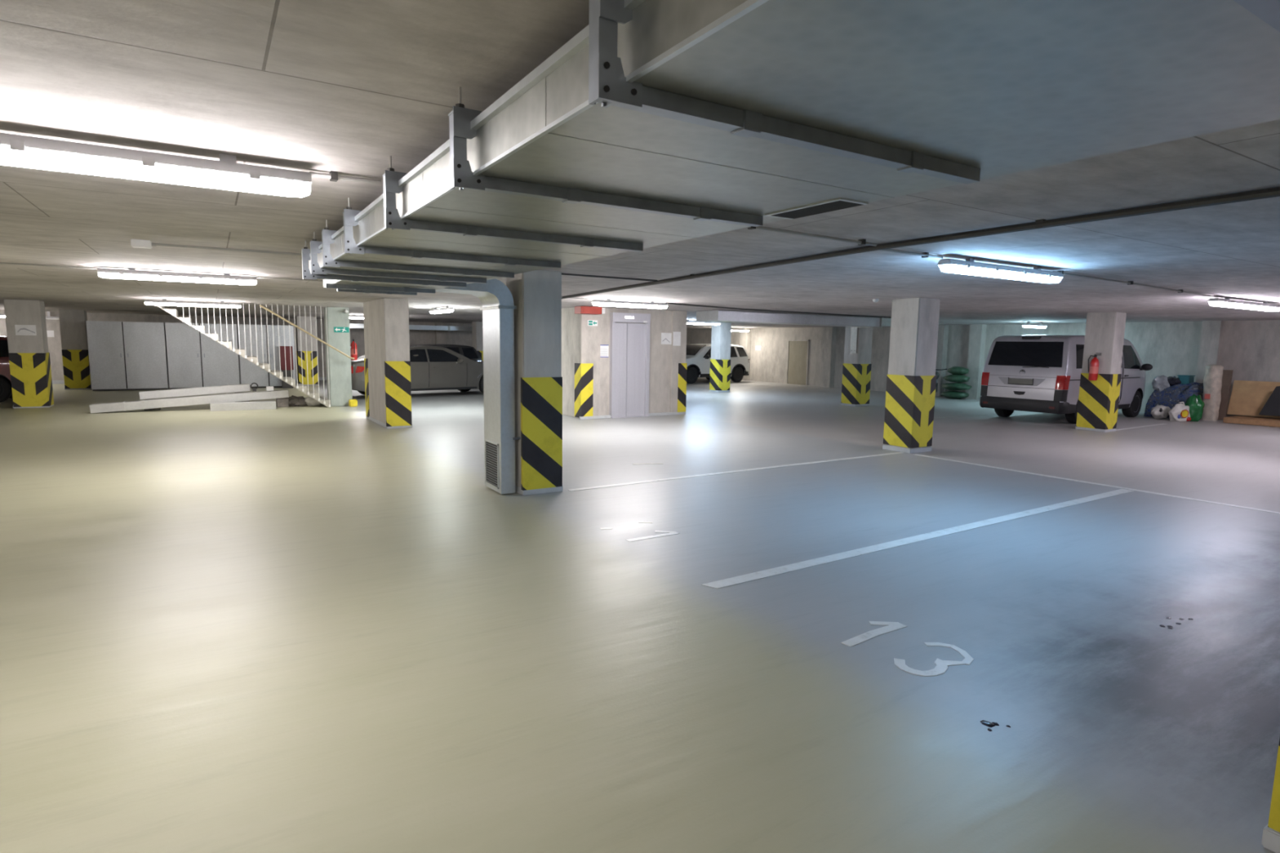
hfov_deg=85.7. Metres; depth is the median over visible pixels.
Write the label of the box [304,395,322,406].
bag
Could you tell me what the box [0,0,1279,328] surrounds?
ceiling
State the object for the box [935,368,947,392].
rack
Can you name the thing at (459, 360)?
mirror
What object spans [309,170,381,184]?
conduit
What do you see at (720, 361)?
concrete pillar
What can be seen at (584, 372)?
guard
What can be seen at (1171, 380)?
bag
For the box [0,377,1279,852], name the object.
floor
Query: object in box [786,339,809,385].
door
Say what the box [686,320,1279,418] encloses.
wall
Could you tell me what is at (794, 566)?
stall line
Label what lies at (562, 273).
conduit
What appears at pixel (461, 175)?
hanger
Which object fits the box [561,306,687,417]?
wall
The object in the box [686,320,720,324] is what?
lamp
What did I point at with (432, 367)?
car
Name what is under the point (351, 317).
diffuser
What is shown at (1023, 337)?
lamp
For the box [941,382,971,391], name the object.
sack
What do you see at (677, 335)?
notice
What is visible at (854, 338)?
trunking
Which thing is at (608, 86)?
hanger
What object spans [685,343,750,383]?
car
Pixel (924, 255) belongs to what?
conduit
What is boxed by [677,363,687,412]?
guard
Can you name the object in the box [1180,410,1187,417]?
print
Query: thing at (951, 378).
sack
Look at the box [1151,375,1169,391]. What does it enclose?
plastic sheet
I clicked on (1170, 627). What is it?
crumbs
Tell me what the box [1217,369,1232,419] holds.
plank
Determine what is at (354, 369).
tail lamp
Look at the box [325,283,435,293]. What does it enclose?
support bar
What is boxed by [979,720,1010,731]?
stain
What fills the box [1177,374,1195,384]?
storage box
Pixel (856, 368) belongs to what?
concrete pillar
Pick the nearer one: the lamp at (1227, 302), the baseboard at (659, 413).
the lamp at (1227, 302)
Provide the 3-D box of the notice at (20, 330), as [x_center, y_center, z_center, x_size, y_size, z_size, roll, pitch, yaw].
[-13.643,-2.141,15.329,0.350,0.230,0.016,-3,8,-32]
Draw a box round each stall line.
[568,452,905,491]
[701,488,1133,588]
[914,453,1279,514]
[1115,423,1166,430]
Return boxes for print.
[600,349,608,357]
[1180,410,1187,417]
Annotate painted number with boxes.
[600,521,652,529]
[626,530,679,542]
[632,462,662,464]
[840,621,907,647]
[893,642,973,676]
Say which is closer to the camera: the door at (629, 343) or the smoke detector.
the smoke detector
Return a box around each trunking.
[88,389,288,413]
[138,383,250,399]
[209,400,276,411]
[849,327,857,353]
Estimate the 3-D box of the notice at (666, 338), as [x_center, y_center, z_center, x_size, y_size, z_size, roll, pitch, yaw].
[0.611,-2.017,15.830,0.290,0.260,0.016,-3,8,-32]
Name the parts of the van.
corner trim, tailgate handle, number plate, plate frame, corner trim, slide rail, sill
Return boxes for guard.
[574,363,593,417]
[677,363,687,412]
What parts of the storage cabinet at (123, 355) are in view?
door, door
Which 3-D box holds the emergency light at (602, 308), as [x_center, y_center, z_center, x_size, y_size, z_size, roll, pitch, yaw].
[-0.838,-2.479,14.767,0.160,0.130,0.180,-3,8,-32]
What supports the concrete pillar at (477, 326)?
on the floor
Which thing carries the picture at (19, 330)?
attached to the notice at (20, 330)
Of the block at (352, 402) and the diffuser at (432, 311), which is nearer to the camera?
the diffuser at (432, 311)
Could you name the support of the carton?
on the steel trunking at (124, 406)
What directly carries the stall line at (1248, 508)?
on the floor
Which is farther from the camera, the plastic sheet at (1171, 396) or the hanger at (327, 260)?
the plastic sheet at (1171, 396)
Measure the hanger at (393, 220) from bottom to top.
0.294 m
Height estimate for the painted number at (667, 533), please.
0.003 m
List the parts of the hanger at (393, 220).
threaded rod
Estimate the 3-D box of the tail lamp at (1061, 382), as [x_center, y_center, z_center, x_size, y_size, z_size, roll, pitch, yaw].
[9.072,-0.943,14.814,0.206,0.300,0.204,-4,8,-35]
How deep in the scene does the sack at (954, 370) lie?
22.17 m
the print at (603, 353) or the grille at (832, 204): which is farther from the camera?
the print at (603, 353)
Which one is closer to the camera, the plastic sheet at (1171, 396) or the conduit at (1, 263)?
the conduit at (1, 263)
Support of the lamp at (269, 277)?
attached to the ceiling
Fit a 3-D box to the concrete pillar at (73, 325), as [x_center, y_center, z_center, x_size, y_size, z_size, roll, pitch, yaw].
[-17.209,-2.348,21.060,0.626,2.400,0.576,-3,8,-32]
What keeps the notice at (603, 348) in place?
attached to the wall at (581, 342)
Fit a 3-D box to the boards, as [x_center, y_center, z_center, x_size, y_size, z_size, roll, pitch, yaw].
[13.710,-0.812,16.549,0.278,1.340,0.368,-3,8,-32]
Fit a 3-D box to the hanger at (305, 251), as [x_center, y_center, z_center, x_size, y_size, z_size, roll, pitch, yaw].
[-2.071,-1.326,5.684,1.291,0.294,0.055,-3,8,-32]
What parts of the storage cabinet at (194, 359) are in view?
door, door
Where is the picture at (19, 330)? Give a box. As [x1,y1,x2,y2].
[17,328,35,333]
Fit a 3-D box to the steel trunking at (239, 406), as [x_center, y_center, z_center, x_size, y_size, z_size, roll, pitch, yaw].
[-9.077,-0.469,15.805,1.308,0.170,0.270,-3,8,-32]
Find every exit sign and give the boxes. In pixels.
[333,326,349,332]
[587,320,597,325]
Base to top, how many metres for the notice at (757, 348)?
0.200 m
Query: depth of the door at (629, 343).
15.33 m
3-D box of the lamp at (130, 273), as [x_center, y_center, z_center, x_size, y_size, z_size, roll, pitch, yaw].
[-5.326,-1.743,8.012,1.530,0.119,0.130,-3,8,-32]
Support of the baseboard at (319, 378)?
attached to the wall at (416, 336)
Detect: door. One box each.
[608,312,650,418]
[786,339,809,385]
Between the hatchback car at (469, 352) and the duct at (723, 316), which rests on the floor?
the hatchback car at (469, 352)
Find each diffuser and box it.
[45,317,59,319]
[144,302,240,307]
[349,316,363,319]
[430,309,453,313]
[592,302,667,308]
[686,322,719,324]
[1022,325,1046,328]
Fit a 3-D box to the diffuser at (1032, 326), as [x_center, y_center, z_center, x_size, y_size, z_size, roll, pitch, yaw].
[10.966,-2.771,19.188,1.042,0.052,0.116,-3,8,-32]
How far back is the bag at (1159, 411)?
16.65 m
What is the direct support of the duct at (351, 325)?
hanging from the ceiling
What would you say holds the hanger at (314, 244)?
hanging from the ceiling
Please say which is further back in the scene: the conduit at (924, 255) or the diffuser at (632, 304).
the diffuser at (632, 304)
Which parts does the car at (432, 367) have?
sill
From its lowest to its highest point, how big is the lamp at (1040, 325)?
0.169 m
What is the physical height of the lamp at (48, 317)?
0.264 m
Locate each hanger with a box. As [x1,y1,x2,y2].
[301,240,466,287]
[309,231,486,283]
[321,219,514,277]
[342,197,560,268]
[382,155,643,251]
[448,86,763,226]
[588,0,980,183]
[1233,0,1279,31]
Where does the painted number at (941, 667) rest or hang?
on the floor
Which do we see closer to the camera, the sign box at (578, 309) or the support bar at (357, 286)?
the support bar at (357, 286)
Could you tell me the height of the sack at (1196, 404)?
0.639 m
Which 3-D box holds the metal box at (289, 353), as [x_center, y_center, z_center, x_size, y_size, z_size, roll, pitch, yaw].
[-11.646,-1.956,22.750,0.370,1.380,0.350,-3,8,-32]
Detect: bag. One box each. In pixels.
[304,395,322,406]
[1151,404,1170,418]
[1167,376,1181,386]
[1168,401,1191,422]
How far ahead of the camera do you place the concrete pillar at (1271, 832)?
2.28 m
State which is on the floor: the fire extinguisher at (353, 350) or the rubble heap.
the rubble heap
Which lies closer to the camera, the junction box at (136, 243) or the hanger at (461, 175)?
the hanger at (461, 175)
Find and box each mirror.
[456,357,462,363]
[1139,363,1152,370]
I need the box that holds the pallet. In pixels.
[1222,415,1279,426]
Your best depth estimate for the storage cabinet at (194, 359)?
21.69 m
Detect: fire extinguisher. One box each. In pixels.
[350,338,357,359]
[1088,352,1101,380]
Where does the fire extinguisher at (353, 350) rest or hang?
attached to the concrete pillar at (340, 383)
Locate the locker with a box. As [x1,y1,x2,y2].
[236,324,296,387]
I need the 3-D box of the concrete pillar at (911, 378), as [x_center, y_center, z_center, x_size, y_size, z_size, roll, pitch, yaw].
[4.315,-0.810,10.972,0.536,2.400,0.536,-3,8,-32]
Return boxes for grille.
[484,440,498,488]
[764,197,868,219]
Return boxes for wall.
[0,310,471,380]
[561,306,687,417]
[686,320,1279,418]
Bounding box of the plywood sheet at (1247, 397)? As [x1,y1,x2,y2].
[1226,380,1279,417]
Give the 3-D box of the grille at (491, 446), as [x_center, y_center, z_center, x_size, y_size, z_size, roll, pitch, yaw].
[-1.631,0.412,7.600,0.012,0.490,0.400,-3,8,-32]
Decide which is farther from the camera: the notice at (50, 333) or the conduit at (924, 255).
the notice at (50, 333)
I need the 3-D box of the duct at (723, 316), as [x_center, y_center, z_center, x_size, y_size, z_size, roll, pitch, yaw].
[4.779,-2.658,17.412,7.740,0.255,0.900,-3,8,-32]
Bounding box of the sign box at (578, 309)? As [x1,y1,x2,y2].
[574,306,601,314]
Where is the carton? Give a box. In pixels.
[266,386,273,391]
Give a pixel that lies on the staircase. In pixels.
(241, 352)
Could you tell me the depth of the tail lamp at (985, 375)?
16.10 m
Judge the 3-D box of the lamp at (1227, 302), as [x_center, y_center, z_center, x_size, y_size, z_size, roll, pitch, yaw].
[8.770,-1.768,9.973,2.350,0.129,0.130,-3,8,-32]
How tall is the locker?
2.060 m
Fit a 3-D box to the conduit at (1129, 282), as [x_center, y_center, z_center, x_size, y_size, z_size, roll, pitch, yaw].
[5.868,-1.609,7.926,4.762,0.037,0.073,-4,8,-35]
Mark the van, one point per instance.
(1033, 373)
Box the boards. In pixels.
[1200,364,1223,421]
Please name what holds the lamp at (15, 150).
attached to the ceiling
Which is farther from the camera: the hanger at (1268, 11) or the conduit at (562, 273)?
the conduit at (562, 273)
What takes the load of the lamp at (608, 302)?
attached to the ceiling
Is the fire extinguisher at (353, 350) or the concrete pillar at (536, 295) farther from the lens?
the fire extinguisher at (353, 350)
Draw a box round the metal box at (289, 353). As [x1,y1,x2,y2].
[279,346,293,388]
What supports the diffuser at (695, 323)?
attached to the lamp at (688, 322)
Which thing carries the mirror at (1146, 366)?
attached to the van
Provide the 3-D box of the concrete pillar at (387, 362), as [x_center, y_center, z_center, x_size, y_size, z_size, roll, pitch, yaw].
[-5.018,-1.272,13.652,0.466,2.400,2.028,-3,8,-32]
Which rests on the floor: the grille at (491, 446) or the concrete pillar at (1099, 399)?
the concrete pillar at (1099, 399)
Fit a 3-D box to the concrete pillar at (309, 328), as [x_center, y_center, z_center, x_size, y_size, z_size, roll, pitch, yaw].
[-11.788,-2.673,24.405,0.626,2.400,0.576,-3,8,-32]
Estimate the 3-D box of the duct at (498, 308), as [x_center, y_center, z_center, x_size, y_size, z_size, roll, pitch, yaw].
[-1.773,-0.425,7.397,0.810,2.285,0.570,-3,8,-32]
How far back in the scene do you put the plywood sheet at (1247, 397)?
16.32 m
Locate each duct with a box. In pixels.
[308,0,1279,289]
[349,319,471,330]
[435,278,520,494]
[696,310,891,328]
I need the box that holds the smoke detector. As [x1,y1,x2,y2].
[872,298,879,302]
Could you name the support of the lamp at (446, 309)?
attached to the ceiling
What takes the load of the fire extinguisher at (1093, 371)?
attached to the concrete pillar at (1099, 399)
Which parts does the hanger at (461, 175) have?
threaded rod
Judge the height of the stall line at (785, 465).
0.003 m
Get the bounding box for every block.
[143,391,288,410]
[348,399,357,406]
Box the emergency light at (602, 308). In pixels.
[601,307,604,314]
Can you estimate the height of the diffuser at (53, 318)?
0.052 m
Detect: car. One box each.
[0,335,13,402]
[351,345,483,395]
[413,343,483,362]
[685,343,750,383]
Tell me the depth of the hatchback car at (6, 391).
16.36 m
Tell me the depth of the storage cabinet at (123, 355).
20.72 m
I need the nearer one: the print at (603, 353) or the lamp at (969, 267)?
the lamp at (969, 267)
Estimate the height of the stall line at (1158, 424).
0.002 m
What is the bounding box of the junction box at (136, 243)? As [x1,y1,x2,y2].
[130,239,155,248]
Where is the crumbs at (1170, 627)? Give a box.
[1159,617,1193,629]
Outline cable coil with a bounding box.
[250,382,257,391]
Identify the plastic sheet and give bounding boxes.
[1143,376,1203,418]
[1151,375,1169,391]
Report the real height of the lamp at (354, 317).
0.129 m
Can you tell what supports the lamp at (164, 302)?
attached to the ceiling
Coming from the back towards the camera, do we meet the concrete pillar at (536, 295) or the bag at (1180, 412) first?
the bag at (1180, 412)
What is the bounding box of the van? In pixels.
[979,334,1152,423]
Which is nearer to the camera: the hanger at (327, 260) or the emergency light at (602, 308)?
the hanger at (327, 260)
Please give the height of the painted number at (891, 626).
0.003 m
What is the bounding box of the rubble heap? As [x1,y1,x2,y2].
[287,395,307,406]
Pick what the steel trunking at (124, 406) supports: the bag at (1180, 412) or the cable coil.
the cable coil
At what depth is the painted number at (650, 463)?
9.48 m
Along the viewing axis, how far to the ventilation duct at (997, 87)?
1.48 m
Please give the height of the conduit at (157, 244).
0.020 m
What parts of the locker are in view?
door, door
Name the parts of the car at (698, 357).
arch trim, sill, arch trim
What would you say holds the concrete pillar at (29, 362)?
on the floor
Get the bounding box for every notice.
[14,324,36,335]
[46,330,54,337]
[600,344,608,357]
[661,333,671,344]
[672,331,680,346]
[755,346,760,350]
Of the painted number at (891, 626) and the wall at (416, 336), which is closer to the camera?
the painted number at (891, 626)
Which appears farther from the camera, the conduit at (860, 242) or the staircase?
the staircase
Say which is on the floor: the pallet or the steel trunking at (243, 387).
the pallet
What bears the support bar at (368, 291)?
attached to the ventilation duct at (997, 87)
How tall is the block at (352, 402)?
0.170 m
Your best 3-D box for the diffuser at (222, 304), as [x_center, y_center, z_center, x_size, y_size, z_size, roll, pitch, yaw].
[-9.239,-2.513,14.305,1.672,0.052,0.116,-3,8,-32]
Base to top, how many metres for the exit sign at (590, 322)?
0.120 m
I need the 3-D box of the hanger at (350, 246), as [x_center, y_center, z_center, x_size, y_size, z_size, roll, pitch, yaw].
[-1.046,-1.110,4.027,1.271,0.294,0.055,-3,8,-32]
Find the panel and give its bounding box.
[1258,386,1279,416]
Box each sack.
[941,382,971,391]
[941,390,968,399]
[942,374,969,382]
[947,366,968,374]
[1184,394,1204,421]
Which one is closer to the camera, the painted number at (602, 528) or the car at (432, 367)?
the painted number at (602, 528)
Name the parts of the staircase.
handrail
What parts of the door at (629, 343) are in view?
panel, sill, panel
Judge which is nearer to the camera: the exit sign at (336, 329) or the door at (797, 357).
the exit sign at (336, 329)
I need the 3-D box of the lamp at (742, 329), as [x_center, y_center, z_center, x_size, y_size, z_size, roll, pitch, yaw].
[4.183,-4.282,30.412,1.550,0.179,0.130,-3,8,-32]
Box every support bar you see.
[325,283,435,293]
[337,288,417,295]
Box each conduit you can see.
[0,262,97,269]
[155,243,302,255]
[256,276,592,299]
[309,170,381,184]
[561,272,657,281]
[666,302,891,318]
[746,226,877,246]
[880,248,943,258]
[1053,270,1217,297]
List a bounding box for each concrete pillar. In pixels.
[3,298,53,408]
[58,309,91,389]
[294,315,318,385]
[324,306,351,406]
[363,297,412,428]
[471,321,483,360]
[506,269,563,495]
[709,321,731,392]
[840,326,872,406]
[882,297,940,453]
[1075,311,1126,432]
[1261,738,1279,852]
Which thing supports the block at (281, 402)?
on the floor
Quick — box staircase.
[155,304,354,407]
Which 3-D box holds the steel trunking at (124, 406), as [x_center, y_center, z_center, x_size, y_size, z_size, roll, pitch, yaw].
[-10.070,-0.587,15.638,3.777,0.404,0.284,-3,8,-32]
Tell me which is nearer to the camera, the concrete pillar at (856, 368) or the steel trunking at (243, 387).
the steel trunking at (243, 387)
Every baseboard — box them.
[52,377,326,383]
[579,412,685,419]
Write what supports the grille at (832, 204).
attached to the ventilation duct at (997, 87)
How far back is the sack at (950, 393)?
22.26 m
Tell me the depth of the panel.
15.71 m
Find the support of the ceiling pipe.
attached to the ceiling
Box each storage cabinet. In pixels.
[85,320,168,391]
[164,322,239,389]
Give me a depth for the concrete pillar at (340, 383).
16.81 m
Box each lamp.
[0,132,311,197]
[45,311,59,319]
[97,267,256,284]
[144,298,240,307]
[349,314,363,319]
[351,365,364,373]
[429,306,453,313]
[591,298,667,308]
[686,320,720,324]
[731,327,749,331]
[937,257,1063,283]
[981,372,989,385]
[1022,321,1046,328]
[1022,336,1041,339]
[1054,375,1071,390]
[1208,297,1279,311]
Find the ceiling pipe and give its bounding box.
[561,186,1279,298]
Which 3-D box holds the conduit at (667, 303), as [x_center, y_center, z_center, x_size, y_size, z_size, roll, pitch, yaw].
[3.300,-2.508,15.077,7.549,0.028,0.320,-5,9,-39]

